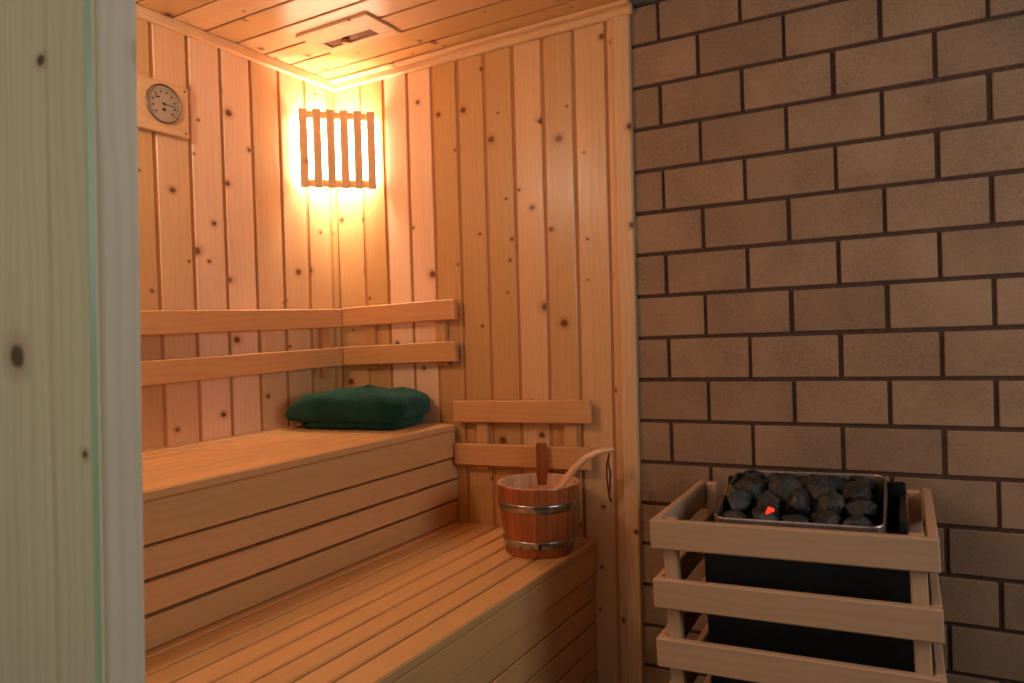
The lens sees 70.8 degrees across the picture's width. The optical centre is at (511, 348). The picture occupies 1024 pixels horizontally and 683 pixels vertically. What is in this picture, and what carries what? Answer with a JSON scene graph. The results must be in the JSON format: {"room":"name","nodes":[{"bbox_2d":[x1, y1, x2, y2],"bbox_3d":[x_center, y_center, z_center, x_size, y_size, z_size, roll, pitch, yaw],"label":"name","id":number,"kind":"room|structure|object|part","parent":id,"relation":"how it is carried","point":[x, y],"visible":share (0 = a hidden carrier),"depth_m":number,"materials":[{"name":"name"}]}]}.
{"room":"spa","nodes":[
{"label":"spa","id":0,"kind":"room"},
{"bbox_2d":[136,17,345,615],"bbox_3d":[-1.077,0.092,2.085,0.050,2.140,1.640,-1,2,30],"label":"wall","id":1,"kind":"structure","parent":0,"point":[226,222],"depth_m":2.32,"materials":[{"name":"brown wood"}]},
{"bbox_2d":[137,74,188,139],"bbox_3d":[-1.030,-0.708,2.107,0.022,0.152,0.184,-1,2,30],"label":"thermometer","id":2,"kind":"object","parent":1,"relation":"attached to","point":[162,107],"visible":0.93,"depth_m":2.11,"materials":[{"name":"brown wood"}]},
{"bbox_2d":[136,4,336,91],"bbox_3d":[-1.061,-0.962,2.062,0.020,0.032,1.550,-1,2,30],"label":"trim","id":3,"kind":"structure","parent":1,"relation":"attached to","point":[143,13],"depth_m":2.30,"materials":[{"name":"brown wood"}]},
{"bbox_2d":[140,309,344,386],"bbox_3d":[-1.019,0.018,2.091,0.044,0.285,1.475,-1,2,30],"label":"backrest","id":4,"kind":"object","parent":1,"relation":"attached to","point":[152,322],"visible":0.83,"depth_m":2.30,"materials":[{"name":"brown wood"}]},
{"bbox_3d":[-1.012,-0.076,2.083,0.022,0.098,1.475,-1,2,30],"label":"rail","id":5,"kind":"part","parent":4,"relation":"part of","materials":[{"name":"brown wood"}]},
{"bbox_3d":[-1.008,0.067,2.087,0.022,0.096,1.475,-1,2,30],"label":"rail","id":6,"kind":"part","parent":4,"relation":"part of","materials":[{"name":"brown wood"}]},
{"bbox_2d":[136,0,635,79],"bbox_3d":[-0.067,-0.995,0.519,3.420,0.060,3.800,-1,2,30],"label":"ceiling","id":7,"kind":"structure","parent":0,"point":[270,28],"depth_m":2.19,"materials":[{"name":"brown wood"}]},
{"bbox_2d":[296,13,400,52],"bbox_3d":[-0.518,-0.990,2.276,0.296,0.015,0.160,-1,2,30],"label":"ceiling vent","id":8,"kind":"object","parent":7,"relation":"in","point":[364,28],"visible":1,"depth_m":2.27,"materials":[{"name":"brown wood"}]},
{"bbox_3d":[-0.535,-0.989,2.315,0.030,0.013,0.030,-1,2,30],"label":"knob","id":9,"kind":"part","parent":8,"relation":"part of","materials":[{"name":"brown wood"}]},
{"bbox_2d":[334,21,622,682],"bbox_3d":[-0.152,0.057,2.498,1.225,2.140,0.050,-1,2,30],"label":"wall","id":10,"kind":"structure","parent":0,"point":[493,196],"depth_m":2.38,"materials":[{"name":"brown wood"}]},
{"bbox_2d":[294,108,380,188],"bbox_3d":[-0.624,-0.714,2.583,0.298,0.278,0.026,-2,2,-15],"label":"lampshade","id":11,"kind":"object","parent":10,"relation":"attached to","point":[333,149],"visible":1,"depth_m":2.58,"materials":[{"name":"brown wood"}]},
{"bbox_3d":[-0.628,-0.834,2.582,0.254,0.026,0.011,-2,2,-15],"label":"rail","id":12,"kind":"part","parent":11,"relation":"part of","materials":[{"name":"brown wood"}]},
{"bbox_3d":[-0.622,-0.594,2.588,0.254,0.026,0.011,-2,2,-15],"label":"rail","id":13,"kind":"part","parent":11,"relation":"part of","materials":[{"name":"brown wood"}]},
{"bbox_2d":[342,299,457,367],"bbox_3d":[-0.404,-0.048,2.587,0.514,0.239,0.044,-1,2,30],"label":"backrest","id":14,"kind":"object","parent":10,"relation":"attached to","point":[443,351],"visible":1,"depth_m":2.55,"materials":[{"name":"brown wood"}]},
{"bbox_3d":[-0.411,-0.126,2.575,0.513,0.082,0.022,-1,2,30],"label":"rail","id":15,"kind":"part","parent":14,"relation":"part of","materials":[{"name":"brown wood"}]},
{"bbox_3d":[-0.408,0.018,2.579,0.512,0.084,0.022,-1,2,30],"label":"rail","id":16,"kind":"part","parent":14,"relation":"part of","materials":[{"name":"brown wood"}]},
{"bbox_2d":[329,0,632,90],"bbox_3d":[-0.164,-0.994,2.404,1.179,0.032,0.050,-1,2,30],"label":"trim","id":17,"kind":"structure","parent":10,"relation":"attached to","point":[606,12],"depth_m":2.35,"materials":[{"name":"brown wood"}]},
{"bbox_2d":[453,399,591,474],"bbox_3d":[0.029,0.283,2.348,0.512,0.247,0.040,-1,2,30],"label":"backrest","id":18,"kind":"object","parent":10,"relation":"attached to","point":[569,412],"visible":0.94,"depth_m":2.33,"materials":[{"name":"brown wood"}]},
{"bbox_3d":[0.022,0.204,2.337,0.512,0.088,0.020,-1,2,30],"label":"rail","id":19,"kind":"part","parent":18,"relation":"part of","materials":[{"name":"brown wood"}]},
{"bbox_3d":[0.025,0.349,2.342,0.509,0.088,0.020,-1,2,30],"label":"rail","id":20,"kind":"part","parent":18,"relation":"part of","materials":[{"name":"brown wood"}]},
{"bbox_2d":[609,15,644,682],"bbox_3d":[0.354,0.052,2.186,0.065,2.140,0.054,-1,2,30],"label":"trim","id":21,"kind":"structure","parent":10,"relation":"attached to","point":[620,48],"depth_m":2.16,"materials":[{"name":"brown wood"}]},
{"bbox_2d":[630,0,1023,682],"bbox_3d":[1.342,0.030,1.726,2.166,2.156,0.121,-1,2,28],"label":"brick wall","id":22,"kind":"structure","parent":0,"point":[829,194],"depth_m":1.89,"materials":[{"name":"ceramic"}]},
{"bbox_2d":[629,0,665,7],"bbox_3d":[0.897,-1.005,0.973,2.100,0.005,1.840,-1,2,30],"label":"ceiling","id":23,"kind":"structure","parent":22,"relation":"attached to","point":[637,3],"depth_m":2.12,"materials":[{"name":"paint"}]},
{"bbox_3d":[-0.009,1.203,0.574,3.420,0.060,3.800,-1,2,30],"label":"floor","id":24,"kind":"structure","parent":0,"visible":0},
{"bbox_2d":[47,0,144,682],"bbox_3d":[-0.469,0.106,0.818,0.188,2.102,0.045,-1,2,30],"label":"trim","id":25,"kind":"structure","parent":24,"relation":"on","point":[114,46],"depth_m":0.79,"materials":[{"name":"brown wood"}]},
{"bbox_2d":[142,422,458,650],"bbox_3d":[-0.794,0.721,1.975,0.532,0.869,1.542,-1,2,30],"label":"bench","id":26,"kind":"object","parent":24,"relation":"on","point":[188,488],"visible":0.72,"depth_m":1.86,"materials":[{"name":"brown"}]},
{"bbox_3d":[-0.629,0.776,1.876,0.044,0.756,0.045,-1,2,30],"label":"leg","id":27,"kind":"part","parent":26,"relation":"part of","materials":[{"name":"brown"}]},
{"bbox_2d":[285,385,429,429],"bbox_3d":[-0.531,0.196,2.491,0.467,0.139,0.296,-1,2,17],"label":"pillow","id":28,"kind":"object","parent":26,"relation":"on","point":[372,407],"visible":1,"depth_m":2.37,"materials":[{"name":"green fabric"}]},
{"bbox_2d":[145,521,596,682],"bbox_3d":[-0.360,0.887,1.728,0.558,0.528,1.544,-1,2,30],"label":"bench","id":29,"kind":"object","parent":24,"relation":"on","point":[449,603],"visible":0.85,"depth_m":1.74,"materials":[{"name":"brown"}]},
{"bbox_2d":[497,442,579,558],"bbox_3d":[0.080,0.449,2.156,0.247,0.302,0.247,-1,2,30],"label":"wooden bucket","id":30,"kind":"object","parent":29,"relation":"on","point":[539,518],"visible":0.98,"depth_m":2.07,"materials":[{"name":"wood"}]},
{"bbox_2d":[556,447,613,502],"bbox_3d":[0.157,0.425,2.141,0.297,0.271,0.076,-1,2,24],"label":"ladle","id":31,"kind":"object","parent":30,"relation":"in","point":[576,466],"visible":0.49,"depth_m":2.11,"materials":[{"name":"brown wood"}]},
{"bbox_2d":[649,480,946,682],"bbox_3d":[0.688,0.734,1.702,0.588,0.759,0.468,-1,2,28],"label":"guard","id":32,"kind":"object","parent":24,"relation":"on","point":[684,542],"visible":0.98,"depth_m":1.50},
{"bbox_3d":[0.381,0.754,1.643,0.030,0.738,0.030,-3,1,28],"label":"corner post","id":33,"kind":"part","parent":32,"relation":"part of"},
{"bbox_3d":[0.579,0.739,2.009,0.030,0.738,0.030,-3,1,28],"label":"corner post","id":34,"kind":"part","parent":32,"relation":"part of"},
{"bbox_2d":[704,470,914,682],"bbox_3d":[0.720,0.623,1.718,0.436,0.633,0.402,-1,2,28],"label":"heater","id":35,"kind":"object","parent":32,"relation":"in","point":[890,585],"visible":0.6,"depth_m":1.56,"materials":[{"name":"metal"}]},
{"bbox_2d":[721,509,746,518],"bbox_3d":[0.506,0.398,1.647,0.066,0.060,0.065,-1,2,15],"label":"stone","id":36,"kind":"object","parent":35,"relation":"on","point":[736,513],"visible":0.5,"depth_m":1.64,"materials":[{"name":"grey stone"}]},
{"bbox_2d":[726,484,753,513],"bbox_3d":[0.544,0.360,1.712,0.075,0.069,0.054,-2,2,-14],"label":"stone","id":37,"kind":"object","parent":35,"relation":"on","point":[739,496],"visible":0.93,"depth_m":1.70,"materials":[{"name":"grey stone"}]},
{"bbox_2d":[739,469,762,480],"bbox_3d":[0.612,0.340,1.847,0.049,0.061,0.054,-2,1,-13],"label":"stone","id":38,"kind":"object","parent":35,"relation":"on","point":[751,472],"visible":0.3,"depth_m":1.83,"materials":[{"name":"black stone"}]},
{"bbox_2d":[736,476,768,507],"bbox_3d":[0.594,0.355,1.782,0.074,0.075,0.080,-3,2,-37],"label":"stone","id":39,"kind":"object","parent":35,"relation":"on","point":[757,485],"visible":0.36,"depth_m":1.76,"materials":[{"name":"grey stone"}]},
{"bbox_2d":[751,505,779,520],"bbox_3d":[0.564,0.386,1.614,0.058,0.066,0.066,-2,1,-8],"label":"stone","id":40,"kind":"object","parent":35,"relation":"on","point":[758,512],"visible":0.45,"depth_m":1.60,"materials":[{"name":"grey stone"}]},
{"bbox_2d":[755,489,783,519],"bbox_3d":[0.602,0.363,1.686,0.065,0.072,0.071,0,2,38],"label":"stone","id":41,"kind":"object","parent":35,"relation":"on","point":[768,498],"visible":0.78,"depth_m":1.66,"materials":[{"name":"grey stone"}]},
{"bbox_2d":[764,473,793,482],"bbox_3d":[0.671,0.334,1.811,0.078,0.044,0.044,-1,1,17],"label":"stone","id":42,"kind":"object","parent":35,"relation":"on","point":[771,476],"visible":0.3,"depth_m":1.81,"materials":[{"name":"grey stone"}]},
{"bbox_2d":[768,473,804,504],"bbox_3d":[0.665,0.342,1.741,0.088,0.083,0.092,-1,2,20],"label":"stone","id":43,"kind":"object","parent":35,"relation":"on","point":[782,485],"visible":0.53,"depth_m":1.72,"materials":[{"name":"grey stone"}]},
{"bbox_2d":[783,488,810,516],"bbox_3d":[0.654,0.358,1.650,0.059,0.077,0.078,-1,2,32],"label":"stone","id":44,"kind":"object","parent":35,"relation":"on","point":[797,502],"visible":0.96,"depth_m":1.62,"materials":[{"name":"grey stone"}]},
{"bbox_2d":[782,514,811,522],"bbox_3d":[0.624,0.392,1.589,0.063,0.053,0.053,-2,1,-13],"label":"stone","id":45,"kind":"object","parent":35,"relation":"on","point":[792,517],"visible":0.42,"depth_m":1.57,"materials":[{"name":"grey stone"}]},
{"bbox_2d":[794,476,807,484],"bbox_3d":[0.727,0.338,1.783,0.050,0.047,0.061,-2,1,-11],"label":"stone","id":46,"kind":"object","parent":35,"relation":"on","point":[802,479],"visible":0.21,"depth_m":1.77,"materials":[{"name":"grey stone"}]},
{"bbox_2d":[714,470,887,533],"bbox_3d":[0.675,0.377,1.674,0.360,0.137,0.309,-1,2,30],"label":"tray","id":47,"kind":"object","parent":35,"relation":"on","point":[880,497],"depth_m":1.66,"materials":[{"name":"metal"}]},
{"bbox_2d":[804,473,836,505],"bbox_3d":[0.729,0.336,1.702,0.071,0.071,0.077,-2,2,-16],"label":"stone","id":48,"kind":"object","parent":35,"relation":"on","point":[815,485],"visible":0.61,"depth_m":1.69,"materials":[{"name":"grey stone"}]},
{"bbox_2d":[811,510,840,524],"bbox_3d":[0.679,0.376,1.560,0.051,0.052,0.065,-3,2,-42],"label":"stone","id":49,"kind":"object","parent":35,"relation":"on","point":[823,516],"visible":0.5,"depth_m":1.55,"materials":[{"name":"grey stone"}]},
{"bbox_2d":[812,490,844,517],"bbox_3d":[0.714,0.355,1.624,0.069,0.072,0.065,-2,2,-16],"label":"stone","id":50,"kind":"object","parent":35,"relation":"on","point":[831,500],"visible":0.6,"depth_m":1.61,"materials":[{"name":"grey stone"}]},
{"bbox_2d":[827,476,846,493],"bbox_3d":[0.787,0.334,1.748,0.054,0.048,0.055,-1,2,25],"label":"stone","id":51,"kind":"object","parent":35,"relation":"on","point":[838,481],"visible":0.38,"depth_m":1.74,"materials":[{"name":"grey stone"}]},
{"bbox_2d":[841,481,872,503],"bbox_3d":[0.800,0.345,1.666,0.089,0.073,0.064,-2,2,-32],"label":"stone","id":52,"kind":"object","parent":35,"relation":"on","point":[850,490],"visible":0.63,"depth_m":1.65,"materials":[{"name":"grey stone"}]},
{"bbox_2d":[843,515,874,525],"bbox_3d":[0.736,0.381,1.525,0.064,0.052,0.063,0,2,36],"label":"stone","id":53,"kind":"object","parent":35,"relation":"on","point":[858,520],"visible":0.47,"depth_m":1.51,"materials":[{"name":"grey stone"}]},
{"bbox_2d":[844,495,877,523],"bbox_3d":[0.775,0.361,1.594,0.073,0.071,0.061,-2,2,-24],"label":"stone","id":54,"kind":"object","parent":35,"relation":"on","point":[860,505],"visible":0.8,"depth_m":1.57,"materials":[{"name":"grey stone"}]},
{"bbox_2d":[849,476,878,493],"bbox_3d":[0.838,0.330,1.724,0.054,0.056,0.056,-3,2,-37],"label":"stone","id":55,"kind":"object","parent":35,"relation":"on","point":[871,483],"visible":0.48,"depth_m":1.71,"materials":[{"name":"grey stone"}]},
{"bbox_3d":[1.010,0.716,1.775,0.030,0.738,0.030,-3,1,29],"label":"corner post","id":56,"kind":"part","parent":32,"relation":"part of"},
{"bbox_3d":[0.812,0.731,1.409,0.030,0.738,0.030,-3,1,29],"label":"corner post","id":57,"kind":"part","parent":32,"relation":"part of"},
{"bbox_3d":[-1.100,0.115,1.186,0.819,2.140,0.045,-1,2,30],"label":"wall","id":58,"kind":"structure","parent":0,"visible":0},
{"bbox_2d":[0,0,60,682],"bbox_3d":[-0.618,0.101,0.902,0.325,2.108,0.040,-1,2,30],"label":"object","id":59,"kind":"structure","parent":58,"relation":"attached to","point":[29,570],"depth_m":0.85,"materials":[{"name":"brown wood"}]},
{"bbox_2d":[84,0,102,682],"bbox_3d":[-0.585,0.103,0.850,0.415,2.092,0.007,-1,2,30],"label":"door","id":60,"kind":"structure","parent":58,"relation":"in","point":[87,3],"depth_m":0.76,"materials":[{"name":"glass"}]}
]}

